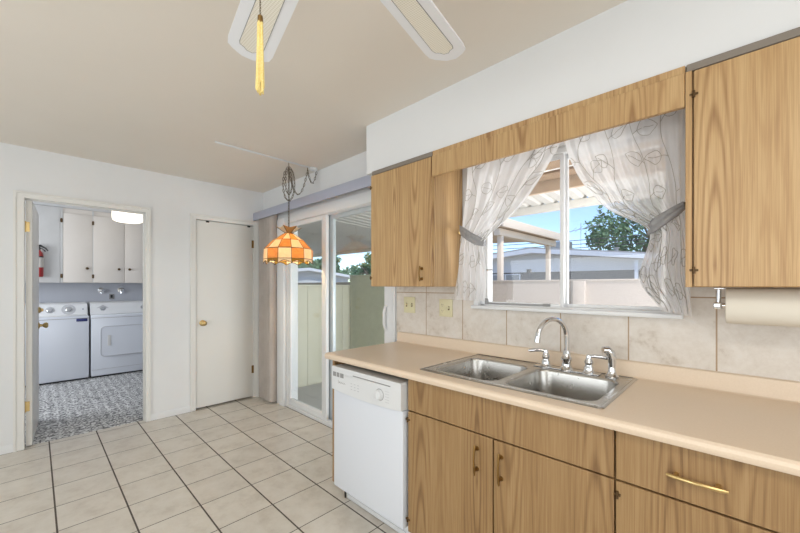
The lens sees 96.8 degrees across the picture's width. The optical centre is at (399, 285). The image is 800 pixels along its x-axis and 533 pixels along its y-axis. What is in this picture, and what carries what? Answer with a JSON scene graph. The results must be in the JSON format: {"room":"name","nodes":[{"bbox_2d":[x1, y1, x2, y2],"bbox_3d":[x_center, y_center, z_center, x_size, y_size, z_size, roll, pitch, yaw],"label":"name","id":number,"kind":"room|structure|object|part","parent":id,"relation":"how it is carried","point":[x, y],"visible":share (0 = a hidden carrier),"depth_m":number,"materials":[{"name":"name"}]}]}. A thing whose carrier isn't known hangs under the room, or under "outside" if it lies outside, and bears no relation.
{"room":"kitchen","nodes":[
{"label":"kitchen","id":0,"kind":"room"},
{"bbox_2d":[25,283,142,302],"bbox_3d":[-5.138,0.097,5.317,0.120,2.440,3.660,0,0,44],"label":"wall","id":1,"kind":"structure","parent":0,"point":[48,292],"depth_m":5.51,"materials":[{"name":"grey paint"}]},
{"bbox_2d":[25,203,142,282],"bbox_3d":[-4.653,-0.583,5.431,0.406,1.070,2.500,0,0,44],"label":"laundry cabinet","id":2,"kind":"object","parent":1,"relation":"attached to","point":[83,246],"visible":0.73,"depth_m":5.23,"materials":[{"name":"beige paint"}]},
{"bbox_3d":[-5.113,-0.583,4.724,0.022,1.070,0.845,0,0,44],"label":"panel","id":3,"kind":"part","parent":2,"relation":"part of","materials":[{"name":"white wood"}]},
{"bbox_2d":[39,245,47,276],"bbox_3d":[-4.901,-0.344,4.837,0.132,0.443,0.099,0,0,-10],"label":"fire extinguisher","id":4,"kind":"object","parent":2,"relation":"attached to","point":[41,257],"visible":0.48,"depth_m":4.83,"materials":[{"name":"red metal"}]},
{"bbox_3d":[-4.898,-0.517,4.853,0.035,0.097,0.133,0,0,44],"label":"valve lever","id":5,"kind":"part","parent":4,"relation":"part of","materials":[{"name":"black plastic"}]},
{"bbox_3d":[-4.693,-0.583,5.160,0.016,1.070,0.364,0,0,44],"label":"frame","id":6,"kind":"part","parent":2,"relation":"part of","materials":[{"name":"white wood"}]},
{"bbox_3d":[-4.684,-0.547,5.166,0.019,0.992,0.318,0,0,44],"label":"door","id":7,"kind":"part","parent":2,"relation":"part of","materials":[{"name":"beige paint"}]},
{"bbox_3d":[-4.440,-0.547,5.417,0.019,0.992,0.364,0,0,44],"label":"door","id":8,"kind":"part","parent":2,"relation":"part of","materials":[{"name":"beige paint"}]},
{"bbox_3d":[-4.182,-0.547,5.682,0.019,0.992,0.364,0,0,44],"label":"door","id":9,"kind":"part","parent":2,"relation":"part of","materials":[{"name":"beige paint"}]},
{"bbox_2d":[97,287,104,292],"bbox_3d":[-4.722,0.070,5.610,0.068,0.094,0.090,0,0,44],"label":"water valve","id":10,"kind":"object","parent":1,"relation":"attached to","point":[100,290],"visible":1,"depth_m":5.61,"materials":[{"name":"silver metal"}]},
{"bbox_2d":[117,287,123,292],"bbox_3d":[-4.547,0.070,5.789,0.068,0.094,0.090,0,0,44],"label":"water valve","id":11,"kind":"object","parent":1,"relation":"attached to","point":[120,290],"visible":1,"depth_m":5.78,"materials":[{"name":"silver metal"}]},
{"bbox_2d":[0,142,262,446],"bbox_3d":[-3.221,0.097,2.755,0.120,2.440,4.660,0,0,44],"label":"wall","id":12,"kind":"structure","parent":0,"point":[171,199],"depth_m":3.49,"materials":[{"name":"white paint"}]},
{"bbox_2d":[0,444,12,454],"bbox_3d":[-3.934,1.286,1.927,0.012,0.062,2.478,0,0,44],"label":"baseboard","id":13,"kind":"structure","parent":12,"relation":"attached to","point":[6,449],"depth_m":2.79,"materials":[{"name":"white paint"}]},
{"bbox_2d":[13,190,150,451],"bbox_3d":[-3.032,0.278,3.413,0.802,2.078,0.909,0,0,44],"label":"door","id":14,"kind":"structure","parent":12,"relation":"in","point":[30,226],"depth_m":2.91,"materials":[{"name":"white wood"}]},
{"bbox_3d":[-3.467,0.382,3.451,0.060,0.060,0.071,0,0,44],"label":"knob","id":15,"kind":"part","parent":14,"relation":"part of","materials":[{"name":"gold metal"}]},
{"bbox_2d":[151,406,189,420],"bbox_3d":[-2.318,1.286,3.589,0.012,0.062,0.351,0,0,44],"label":"baseboard","id":16,"kind":"structure","parent":12,"relation":"attached to","point":[164,414],"depth_m":3.58,"materials":[{"name":"white paint"}]},
{"bbox_2d":[190,213,258,411],"bbox_3d":[-1.970,0.277,3.999,0.189,2.080,0.723,0,0,44],"label":"door","id":17,"kind":"structure","parent":12,"relation":"in","point":[224,252],"depth_m":3.95,"materials":[{"name":"white wood"}]},
{"bbox_3d":[-2.094,0.397,3.783,0.066,0.064,0.064,0,0,44],"label":"knob","id":18,"kind":"part","parent":17,"relation":"part of","materials":[{"name":"gold metal"}]},
{"bbox_2d":[0,371,397,532],"bbox_3d":[-2.070,1.376,1.637,9.650,0.122,4.660,0,0,44],"label":"floor","id":19,"kind":"structure","parent":0,"point":[250,464],"depth_m":2.53,"materials":[{"name":"tile"}]},
{"bbox_2d":[25,302,88,386],"bbox_3d":[-4.859,0.779,4.997,0.625,1.075,0.680,0,0,44],"label":"washing machine","id":20,"kind":"object","parent":19,"relation":"on","point":[64,344],"visible":0.76,"depth_m":4.86,"materials":[{"name":"white metal"}]},
{"bbox_3d":[-4.798,0.411,4.938,0.435,0.012,0.650,0,0,44],"label":"lid","id":21,"kind":"part","parent":20,"relation":"part of","materials":[{"name":"white plastic"}]},
{"bbox_2d":[87,300,142,377],"bbox_3d":[-4.365,0.779,5.493,0.642,1.075,0.680,0,0,44],"label":"dryer","id":22,"kind":"object","parent":19,"relation":"on","point":[115,327],"visible":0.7,"depth_m":5.26,"materials":[{"name":"white metal"}]},
{"bbox_3d":[-4.236,0.792,5.172,0.009,0.150,0.040,0,0,44],"label":"recessed handle","id":23,"kind":"part","parent":22,"relation":"part of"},
{"bbox_3d":[-4.132,0.802,5.294,0.016,0.430,0.510,0,0,44],"label":"dryer door","id":24,"kind":"part","parent":22,"relation":"part of","materials":[{"name":"white metal"}]},
{"bbox_2d":[332,360,345,481],"bbox_3d":[-0.203,0.886,2.425,0.020,0.862,0.606,0,0,44],"label":"cabinet end panel","id":25,"kind":"object","parent":19,"relation":"on","point":[333,361],"visible":0.1,"depth_m":2.21,"materials":[{"name":"brown wood"}]},
{"bbox_2d":[332,364,409,532],"bbox_3d":[-0.008,0.899,2.157,0.585,0.831,0.618,0,0,44],"label":"dishwasher","id":26,"kind":"object","parent":19,"relation":"on","point":[371,410],"visible":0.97,"depth_m":1.92,"materials":[{"name":"white plastic"}]},
{"bbox_3d":[-0.183,0.557,1.976,0.585,0.149,0.062,0,0,44],"label":"control panel","id":27,"kind":"part","parent":26,"relation":"part of","materials":[{"name":"white plastic"}]},
{"bbox_3d":[-0.116,0.569,1.849,0.056,0.056,0.026,0,0,44],"label":"dial knob","id":28,"kind":"part","parent":26,"relation":"part of","materials":[{"name":"white plastic"}]},
{"bbox_2d":[406,379,614,532],"bbox_3d":[0.559,0.886,1.660,0.912,0.862,0.640,0,0,44],"label":"base cabinet","id":29,"kind":"object","parent":19,"relation":"on","point":[476,464],"visible":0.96,"depth_m":1.41,"materials":[{"name":"brown wood"}]},
{"bbox_3d":[0.213,0.918,1.605,0.466,0.597,0.018,0,0,44],"label":"door","id":30,"kind":"part","parent":29,"relation":"part of","materials":[{"name":"brown wood"}]},
{"bbox_3d":[0.312,0.723,1.475,0.020,0.126,0.031,0,0,44],"label":"pull handle","id":31,"kind":"part","parent":29,"relation":"part of","materials":[{"name":"gold metal"}]},
{"bbox_3d":[0.391,0.723,1.399,0.020,0.126,0.031,0,0,44],"label":"pull handle","id":32,"kind":"part","parent":29,"relation":"part of","materials":[{"name":"gold metal"}]},
{"bbox_3d":[0.537,0.918,1.290,0.426,0.597,0.018,0,0,44],"label":"door","id":33,"kind":"part","parent":29,"relation":"part of","materials":[{"name":"brown wood"}]},
{"bbox_2d":[614,431,799,532],"bbox_3d":[1.032,0.886,1.199,0.409,0.862,0.642,0,0,44],"label":"base cabinet","id":34,"kind":"object","parent":19,"relation":"on","point":[660,487],"visible":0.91,"depth_m":1.00,"materials":[{"name":"brown wood"}]},
{"bbox_3d":[0.819,0.542,0.981,0.134,0.014,0.032,0,0,44],"label":"drawer pull","id":35,"kind":"part","parent":34,"relation":"part of","materials":[{"name":"gold metal"}]},
{"bbox_3d":[0.836,0.918,0.999,0.397,0.597,0.018,0,0,44],"label":"door","id":36,"kind":"part","parent":34,"relation":"part of","materials":[{"name":"brown wood"}]},
{"bbox_3d":[1.499,0.886,0.746,0.891,0.862,0.640,0,0,44],"label":"base cabinet","id":37,"kind":"object","parent":19,"relation":"on","visible":0},
{"bbox_2d":[324,332,799,476],"bbox_3d":[0.790,0.396,1.426,2.855,0.109,0.664,0,0,44],"label":"countertop","id":38,"kind":"structure","parent":37,"relation":"on","point":[749,419],"depth_m":1.28,"materials":[{"name":"beige laminate"}]},
{"bbox_2d":[420,354,637,408],"bbox_3d":[0.573,0.497,1.660,0.817,0.183,0.544,0,0,44],"label":"sink","id":39,"kind":"object","parent":38,"relation":"in","point":[594,391],"visible":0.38,"depth_m":1.67,"materials":[{"name":"silver metal"}]},
{"bbox_2d":[528,317,607,375],"bbox_3d":[0.759,0.276,1.669,0.360,0.261,0.215,0,0,44],"label":"tap","id":40,"kind":"object","parent":39,"relation":"on","point":[566,358],"visible":0.99,"depth_m":1.70,"materials":[{"name":"silver metal"}]},
{"bbox_3d":[0.716,0.362,1.809,0.111,0.090,0.060,0,0,36],"label":"lever handle","id":41,"kind":"part","parent":40,"relation":"part of","materials":[{"name":"silver metal"}]},
{"bbox_3d":[0.724,0.234,1.688,0.209,0.176,0.028,0,0,-22],"label":"spout","id":42,"kind":"part","parent":40,"relation":"part of","materials":[{"name":"silver metal"}]},
{"bbox_3d":[0.809,0.359,1.724,0.066,0.095,0.066,0,0,44],"label":"spout","id":43,"kind":"part","parent":40,"relation":"part of","materials":[{"name":"silver metal"}]},
{"bbox_3d":[0.807,0.404,1.726,0.300,0.003,0.056,0,0,44],"label":"deck plate","id":44,"kind":"part","parent":40,"relation":"part of","materials":[{"name":"silver metal"}]},
{"bbox_3d":[0.899,0.362,1.636,0.112,0.090,0.059,0,0,44],"label":"lever handle","id":45,"kind":"part","parent":40,"relation":"part of","materials":[{"name":"silver metal"}]},
{"bbox_2d":[601,346,618,378],"bbox_3d":[0.942,0.338,1.588,0.069,0.139,0.055,0,0,-1],"label":"sprayer","id":46,"kind":"object","parent":39,"relation":"on","point":[610,353],"visible":1,"depth_m":1.57,"materials":[{"name":"silver metal"}]},
{"bbox_2d":[0,0,626,212],"bbox_3d":[-2.123,-1.193,1.590,9.940,0.140,4.800,0,0,44],"label":"ceiling","id":47,"kind":"structure","parent":0,"point":[149,85],"depth_m":1.90,"materials":[{"name":"paint"}]},
{"bbox_2d":[112,211,142,223],"bbox_3d":[-3.839,-1.011,5.017,0.380,0.222,0.380,0,0,44],"label":"ceiling light","id":48,"kind":"object","parent":47,"relation":"attached to","point":[123,217],"visible":0.52,"depth_m":4.90,"materials":[{"name":"white plastic"}]},
{"bbox_2d":[215,141,316,171],"bbox_3d":[-1.117,-1.103,3.080,0.072,0.040,0.914,0,0,44],"label":"cord cover","id":49,"kind":"object","parent":47,"relation":"attached to","point":[217,142],"depth_m":3.05,"materials":[{"name":"white plastic"}]},
{"bbox_2d":[263,163,316,265],"bbox_3d":[-1.013,-0.661,3.234,0.431,0.924,0.431,0,0,18],"label":"lamp","id":50,"kind":"object","parent":47,"relation":"hanging from","point":[287,248],"visible":1,"depth_m":3.12,"materials":[{"name":"brown glass"}]},
{"bbox_3d":[-1.176,-0.285,3.105,0.006,0.092,0.112,0,0,-38],"label":"glass panel","id":51,"kind":"part","parent":50,"relation":"part of","materials":[{"name":"beige glass"}]},
{"bbox_3d":[-1.091,-0.220,3.039,0.112,0.038,0.002,0,0,22],"label":"scallop panel","id":52,"kind":"part","parent":50,"relation":"part of","materials":[{"name":"yellow glass"}]},
{"bbox_3d":[-1.090,-0.285,3.041,0.112,0.092,0.006,0,0,22],"label":"glass panel","id":53,"kind":"part","parent":50,"relation":"part of","materials":[{"name":"orange glass"}]},
{"bbox_3d":[-1.076,-0.370,3.076,0.110,0.079,0.073,0,0,22],"label":"glass panel","id":54,"kind":"part","parent":50,"relation":"part of","materials":[{"name":"beige glass"}]},
{"bbox_3d":[-0.983,-0.220,3.026,0.070,0.038,0.090,0,0,44],"label":"scallop panel","id":55,"kind":"part","parent":50,"relation":"part of","materials":[{"name":"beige glass"}]},
{"bbox_3d":[-0.983,-0.285,3.028,0.112,0.092,0.006,0,0,-8],"label":"glass panel","id":56,"kind":"part","parent":50,"relation":"part of","materials":[{"name":"beige glass"}]},
{"bbox_3d":[-0.989,-0.370,3.066,0.110,0.079,0.073,0,0,-8],"label":"glass panel","id":57,"kind":"part","parent":50,"relation":"part of","materials":[{"name":"orange glass"}]},
{"bbox_3d":[-1.014,-0.369,3.234,0.435,0.340,0.435,0,0,44],"label":"shade frame","id":58,"kind":"part","parent":50,"relation":"part of","materials":[{"name":"brown glass"}]},
{"bbox_3d":[-0.908,-0.370,3.100,0.110,0.079,0.073,0,0,-38],"label":"glass panel","id":59,"kind":"part","parent":50,"relation":"part of","materials":[{"name":"beige glass"}]},
{"bbox_3d":[-0.884,-0.285,3.071,0.112,0.092,0.006,0,0,-38],"label":"glass panel","id":60,"kind":"part","parent":50,"relation":"part of","materials":[{"name":"orange glass"}]},
{"bbox_3d":[-0.919,-0.803,3.287,0.325,0.582,0.066,0,0,-29],"label":"chain","id":61,"kind":"part","parent":50,"relation":"part of","materials":[{"name":"brown"}]},
{"bbox_3d":[-0.855,-0.370,3.171,0.073,0.079,0.110,0,0,22],"label":"glass panel","id":62,"kind":"part","parent":50,"relation":"part of","materials":[{"name":"glass"}]},
{"bbox_3d":[-0.820,-0.285,3.157,0.006,0.092,0.112,0,0,22],"label":"glass panel","id":63,"kind":"part","parent":50,"relation":"part of","materials":[{"name":"beige glass"}]},
{"bbox_2d":[228,0,464,95],"bbox_3d":[-0.183,-0.761,0.788,1.254,0.723,1.270,0,0,44],"label":"ceiling fan","id":64,"kind":"object","parent":47,"relation":"hanging from","point":[258,27],"visible":1,"depth_m":1.12,"materials":[{"name":"white"}]},
{"bbox_3d":[-0.422,-0.837,1.098,0.148,0.025,0.482,0,0,-35],"label":"blade","id":65,"kind":"part","parent":64,"relation":"part of","materials":[{"name":"white"}]},
{"bbox_3d":[0.059,-0.837,1.105,0.148,0.025,0.482,0,0,33],"label":"blade","id":66,"kind":"part","parent":64,"relation":"part of","materials":[{"name":"white"}]},
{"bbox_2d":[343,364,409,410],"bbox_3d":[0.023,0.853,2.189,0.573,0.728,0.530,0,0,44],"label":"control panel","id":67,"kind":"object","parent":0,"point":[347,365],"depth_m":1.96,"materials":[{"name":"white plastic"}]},
{"bbox_2d":[263,109,684,340],"bbox_3d":[0.681,0.097,2.113,6.370,2.440,0.140,0,0,44],"label":"wall","id":68,"kind":"structure","parent":0,"point":[352,168],"depth_m":3.25,"materials":[{"name":"white paint"}]},
{"bbox_2d":[253,175,370,401],"bbox_3d":[-0.885,0.218,3.450,2.256,2.154,0.123,0,0,44],"label":"vertical blind","id":69,"kind":"object","parent":68,"relation":"attached to","point":[267,218],"visible":0.79,"depth_m":3.98,"materials":[{"name":"grey fabric"}]},
{"bbox_2d":[277,190,395,405],"bbox_3d":[-0.704,0.270,3.342,1.860,2.095,0.030,0,0,44],"label":"trim","id":70,"kind":"structure","parent":68,"relation":"attached to","point":[365,197],"depth_m":3.88,"materials":[{"name":"white plastic"}]},
{"bbox_2d":[286,203,392,427],"bbox_3d":[-0.604,0.288,3.352,1.690,2.062,0.157,0,0,44],"label":"door","id":71,"kind":"structure","parent":68,"relation":"in","point":[324,416],"depth_m":3.42,"materials":[{"name":"white plastic"}]},
{"bbox_3d":[-0.951,0.302,3.647,0.718,1.970,0.033,0,0,44],"label":"fixed panel","id":72,"kind":"part","parent":71,"relation":"part of","materials":[{"name":"white plastic"}]},
{"bbox_3d":[-0.347,0.302,3.130,0.938,1.970,0.035,0,0,44],"label":"sliding panel","id":73,"kind":"part","parent":71,"relation":"part of","materials":[{"name":"clear glass"}]},
{"bbox_3d":[-0.100,0.249,2.810,0.038,0.275,0.084,0,0,44],"label":"handle","id":74,"kind":"part","parent":71,"relation":"part of","materials":[{"name":"white plastic"}]},
{"bbox_2d":[370,152,461,286],"bbox_3d":[0.087,-0.389,2.346,0.542,0.786,0.345,0,0,44],"label":"upper cabinet","id":75,"kind":"object","parent":68,"relation":"attached to","point":[416,216],"visible":0.98,"depth_m":2.19,"materials":[{"name":"brown wood"}]},
{"bbox_3d":[-0.003,-0.374,2.247,0.526,0.752,0.018,0,0,44],"label":"door","id":76,"kind":"part","parent":75,"relation":"part of","materials":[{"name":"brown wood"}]},
{"bbox_3d":[0.002,-0.768,2.250,0.530,0.027,0.018,0,0,44],"label":"head trim","id":77,"kind":"part","parent":75,"relation":"part of","materials":[{"name":"brown wood"}]},
{"bbox_3d":[0.119,-0.073,2.095,0.020,0.092,0.031,0,0,44],"label":"pull handle","id":78,"kind":"part","parent":75,"relation":"part of","materials":[{"name":"gold metal"}]},
{"bbox_2d":[529,159,584,195],"bbox_3d":[2.045,-0.853,1.565,4.450,0.170,0.795,0,0,44],"label":"roof eave","id":79,"kind":"object","parent":68,"relation":"attached to","point":[549,181],"visible":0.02,"depth_m":2.77,"materials":[{"name":"beige paint"}]},
{"bbox_2d":[471,146,683,318],"bbox_3d":[0.859,-0.297,1.888,1.030,0.872,0.155,0,0,44],"label":"window","id":80,"kind":"structure","parent":68,"relation":"in","point":[561,153],"depth_m":1.88,"materials":[{"name":"white plastic"}]},
{"bbox_3d":[0.706,-0.295,2.044,0.466,0.815,0.025,0,0,44],"label":"sash","id":81,"kind":"part","parent":80,"relation":"part of","materials":[{"name":"white plastic"}]},
{"bbox_3d":[0.828,0.129,1.855,1.030,0.020,0.065,0,0,44],"label":"sill","id":82,"kind":"part","parent":80,"relation":"part of","materials":[{"name":"white plastic"}]},
{"bbox_3d":[1.054,-0.295,1.761,0.489,0.815,0.025,0,0,44],"label":"sash","id":83,"kind":"part","parent":80,"relation":"part of","materials":[{"name":"white plastic"}]},
{"bbox_2d":[397,287,799,380],"bbox_3d":[1.015,0.198,1.681,2.889,0.398,0.015,0,0,44],"label":"tiled wall","id":84,"kind":"structure","parent":68,"relation":"attached to","point":[704,340],"depth_m":1.59,"materials":[{"name":"beige tile"}]},
{"bbox_2d":[404,297,414,312],"bbox_3d":[0.066,0.137,2.582,0.108,0.116,0.018,0,0,44],"label":"outlet plate","id":85,"kind":"object","parent":84,"relation":"attached to","point":[409,302],"visible":1,"depth_m":2.58,"materials":[{"name":"beige plastic"}]},
{"bbox_2d":[439,299,452,316],"bbox_3d":[0.301,0.146,2.353,0.108,0.116,0.018,0,0,44],"label":"outlet plate","id":86,"kind":"object","parent":84,"relation":"attached to","point":[445,305],"visible":1,"depth_m":2.35,"materials":[{"name":"beige plastic"}]},
{"bbox_2d":[685,27,799,286],"bbox_3d":[1.505,-0.389,0.967,1.111,0.786,0.345,0,0,44],"label":"upper cabinet","id":87,"kind":"object","parent":68,"relation":"attached to","point":[742,104],"visible":1,"depth_m":1.15,"materials":[{"name":"brown wood"}]},
{"bbox_2d":[432,66,684,176],"bbox_3d":[0.601,-0.708,1.660,1.147,0.148,0.019,0,0,44],"label":"window valance","id":88,"kind":"object","parent":87,"relation":"attached to","point":[663,93],"visible":1,"depth_m":1.51,"materials":[{"name":"brown wood"}]},
{"bbox_2d":[713,287,725,308],"bbox_3d":[1.284,0.045,1.192,0.346,0.080,0.030,0,0,44],"label":"towel holder","id":89,"kind":"object","parent":87,"relation":"attached to","point":[718,304],"visible":0.94,"depth_m":1.30,"materials":[{"name":"silver metal"}]},
{"bbox_3d":[1.173,0.033,1.301,0.032,0.058,0.030,0,0,44],"label":"arm","id":90,"kind":"part","parent":89,"relation":"part of","materials":[{"name":"silver metal"}]},
{"bbox_2d":[725,288,799,326],"bbox_3d":[1.284,0.071,1.192,0.279,0.129,0.129,0,0,44],"label":"paper towel roll","id":91,"kind":"object","parent":89,"relation":"hanging from","point":[750,306],"visible":1,"depth_m":1.19,"materials":[{"name":"beige paper"}]},
{"bbox_3d":[1.413,-0.768,0.878,1.099,0.027,0.018,0,0,44],"label":"head trim","id":92,"kind":"part","parent":87,"relation":"part of","materials":[{"name":"brown wood"}]},
{"bbox_2d":[366,0,799,175],"bbox_3d":[1.340,-0.953,1.169,4.108,0.340,0.296,0,0,44],"label":"soffit","id":93,"kind":"structure","parent":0,"point":[632,41],"depth_m":1.51,"materials":[{"name":"white paint"}]},
{"bbox_3d":[0.734,-0.735,1.797,1.147,0.016,0.016,0,0,44],"label":"curtain rod","id":94,"kind":"object","parent":93,"relation":"attached to","visible":0},
{"bbox_2d":[453,142,560,300],"bbox_3d":[0.561,-0.321,1.960,0.644,0.815,0.080,0,0,44],"label":"curtain","id":95,"kind":"object","parent":94,"relation":"hanging from","point":[495,189],"visible":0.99,"depth_m":2.02,"materials":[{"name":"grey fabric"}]},
{"bbox_2d":[565,109,691,316],"bbox_3d":[0.970,-0.304,1.558,0.481,0.848,0.073,0,0,43],"label":"curtain","id":96,"kind":"object","parent":94,"relation":"hanging from","point":[633,170],"visible":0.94,"depth_m":1.49,"materials":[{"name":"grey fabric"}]},
{"label":"outside","id":97,"kind":"structure","parent":0,"visible":0},
{"bbox_2d":[495,234,647,245],"bbox_3d":[11.234,-2.427,15.856,24.001,0.284,0.034,0,0,44],"label":"power line","id":98,"kind":"object","parent":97,"point":[646,234],"visible":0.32,"depth_m":17.37,"materials":[{"name":"grey"}]},
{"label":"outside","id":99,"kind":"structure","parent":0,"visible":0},
{"bbox_2d":[492,238,649,249],"bbox_3d":[11.095,-2.241,15.712,24.001,0.336,0.034,0,0,44],"label":"power line","id":100,"kind":"object","parent":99,"point":[649,238],"visible":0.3,"depth_m":17.27,"materials":[{"name":"grey"}]},
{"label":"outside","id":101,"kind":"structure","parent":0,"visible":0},
{"bbox_2d":[572,242,648,248],"bbox_3d":[10.956,-2.072,15.569,24.001,0.394,0.034,0,0,44],"label":"power line","id":102,"kind":"object","parent":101,"point":[646,242],"visible":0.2,"depth_m":16.56,"materials":[{"name":"grey"}]},
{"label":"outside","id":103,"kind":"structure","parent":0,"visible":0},
{"bbox_2d":[298,382,321,409],"bbox_3d":[2.307,1.407,3.448,7.500,0.020,4.039,0,0,44],"label":"floor","id":104,"kind":"structure","parent":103,"point":[311,395],"depth_m":4.53,"materials":[{"name":"concrete"}]},
{"bbox_2d":[298,285,349,387],"bbox_3d":[-0.898,0.700,5.431,0.090,1.435,2.396,0,0,44],"label":"wall","id":105,"kind":"structure","parent":104,"relation":"on","point":[309,296],"depth_m":5.06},
{"bbox_2d":[350,274,383,348],"bbox_3d":[-0.140,0.625,4.962,1.640,1.585,0.150,0,0,44],"label":"wall","id":106,"kind":"structure","parent":104,"relation":"on","point":[366,300],"depth_m":5.24,"materials":[{"name":"green paint"}]},
{"bbox_2d":[298,165,601,256],"bbox_3d":[-2.259,0.053,8.794,14.500,2.688,5.300,0,0,44],"label":"patio cover","id":107,"kind":"object","parent":104,"relation":"on","point":[353,233],"visible":0.06,"depth_m":6.57,"materials":[{"name":"beige metal"}]},
{"bbox_3d":[-3.947,-1.163,10.436,9.790,0.160,5.300,0,0,44],"label":"flat panel","id":108,"kind":"part","parent":107,"relation":"part of","materials":[{"name":"beige metal"}]},
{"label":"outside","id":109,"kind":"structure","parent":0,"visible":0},
{"bbox_3d":[32.091,1.467,32.999,120.000,0.100,87.940,0,0,44],"label":"ground","id":110,"kind":"structure","parent":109,"visible":0},
{"bbox_2d":[298,268,349,282],"bbox_3d":[-5.913,0.277,18.304,4.600,2.280,5.800,0,0,44],"label":"house","id":111,"kind":"structure","parent":110,"relation":"on","point":[305,275],"depth_m":17.12,"materials":[{"name":"grey"}]},
{"bbox_2d":[299,255,349,281],"bbox_3d":[-5.544,-0.485,25.712,3.166,3.821,4.096,0,0,-28],"label":"tree","id":112,"kind":"object","parent":110,"relation":"on","point":[317,264],"visible":0.21,"depth_m":24.98,"materials":[{"name":"green plant"}]},
{"bbox_2d":[342,252,370,274],"bbox_3d":[-2.660,-0.893,33.210,6.778,4.634,4.387,0,0,44],"label":"tree","id":113,"kind":"object","parent":110,"relation":"on","point":[365,268],"visible":0.35,"depth_m":33.41,"materials":[{"name":"green plant"}]},
{"bbox_2d":[298,279,658,306],"bbox_3d":[1.488,0.654,7.268,24.000,1.525,0.255,0,0,44],"label":"wall","id":114,"kind":"structure","parent":110,"relation":"on","point":[622,292],"depth_m":5.75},
{"bbox_2d":[492,218,559,279],"bbox_3d":[1.033,-0.093,10.329,6.080,3.020,3.350,0,0,44],"label":"carport","id":115,"kind":"object","parent":110,"relation":"on","point":[510,231],"visible":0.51,"depth_m":7.96,"materials":[{"name":"beige paint"}]},
{"bbox_3d":[2.089,0.187,7.384,0.100,2.460,0.100,0,0,44],"label":"post","id":116,"kind":"part","parent":115,"relation":"part of","materials":[{"name":"beige paint"}]},
{"bbox_3d":[3.832,0.187,9.176,0.100,2.460,0.100,0,0,44],"label":"post","id":117,"kind":"part","parent":115,"relation":"part of","materials":[{"name":"beige paint"}]},
{"bbox_2d":[492,247,645,279],"bbox_3d":[7.418,-0.113,15.732,10.300,3.060,3.700,0,0,44],"label":"house","id":118,"kind":"structure","parent":110,"relation":"on","point":[583,263],"depth_m":14.21,"materials":[{"name":"grey brick"}]},
{"bbox_2d":[544,241,571,248],"bbox_3d":[7.366,-1.848,16.539,1.000,0.390,0.815,0,0,44],"label":"cooler","id":119,"kind":"object","parent":118,"relation":"on","point":[557,242],"visible":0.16,"depth_m":16.21,"materials":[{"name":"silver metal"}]},
{"bbox_2d":[569,221,602,231],"bbox_3d":[7.642,-1.989,14.887,1.412,1.411,0.706,0,0,44],"label":"roof antenna","id":120,"kind":"object","parent":118,"relation":"on","point":[602,221],"visible":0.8,"depth_m":14.79,"materials":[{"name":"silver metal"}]},
{"bbox_3d":[8.347,0.257,12.527,0.100,2.320,0.100,0,0,44],"label":"porch post","id":121,"kind":"part","parent":118,"relation":"part of","materials":[{"name":"white"}]},
{"bbox_2d":[583,205,649,251],"bbox_3d":[13.401,-2.161,18.610,6.695,7.165,5.912,0,0,9],"label":"tree","id":122,"kind":"object","parent":110,"relation":"on","point":[618,225],"visible":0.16,"depth_m":18.86,"materials":[{"name":"green plant"}]}
]}

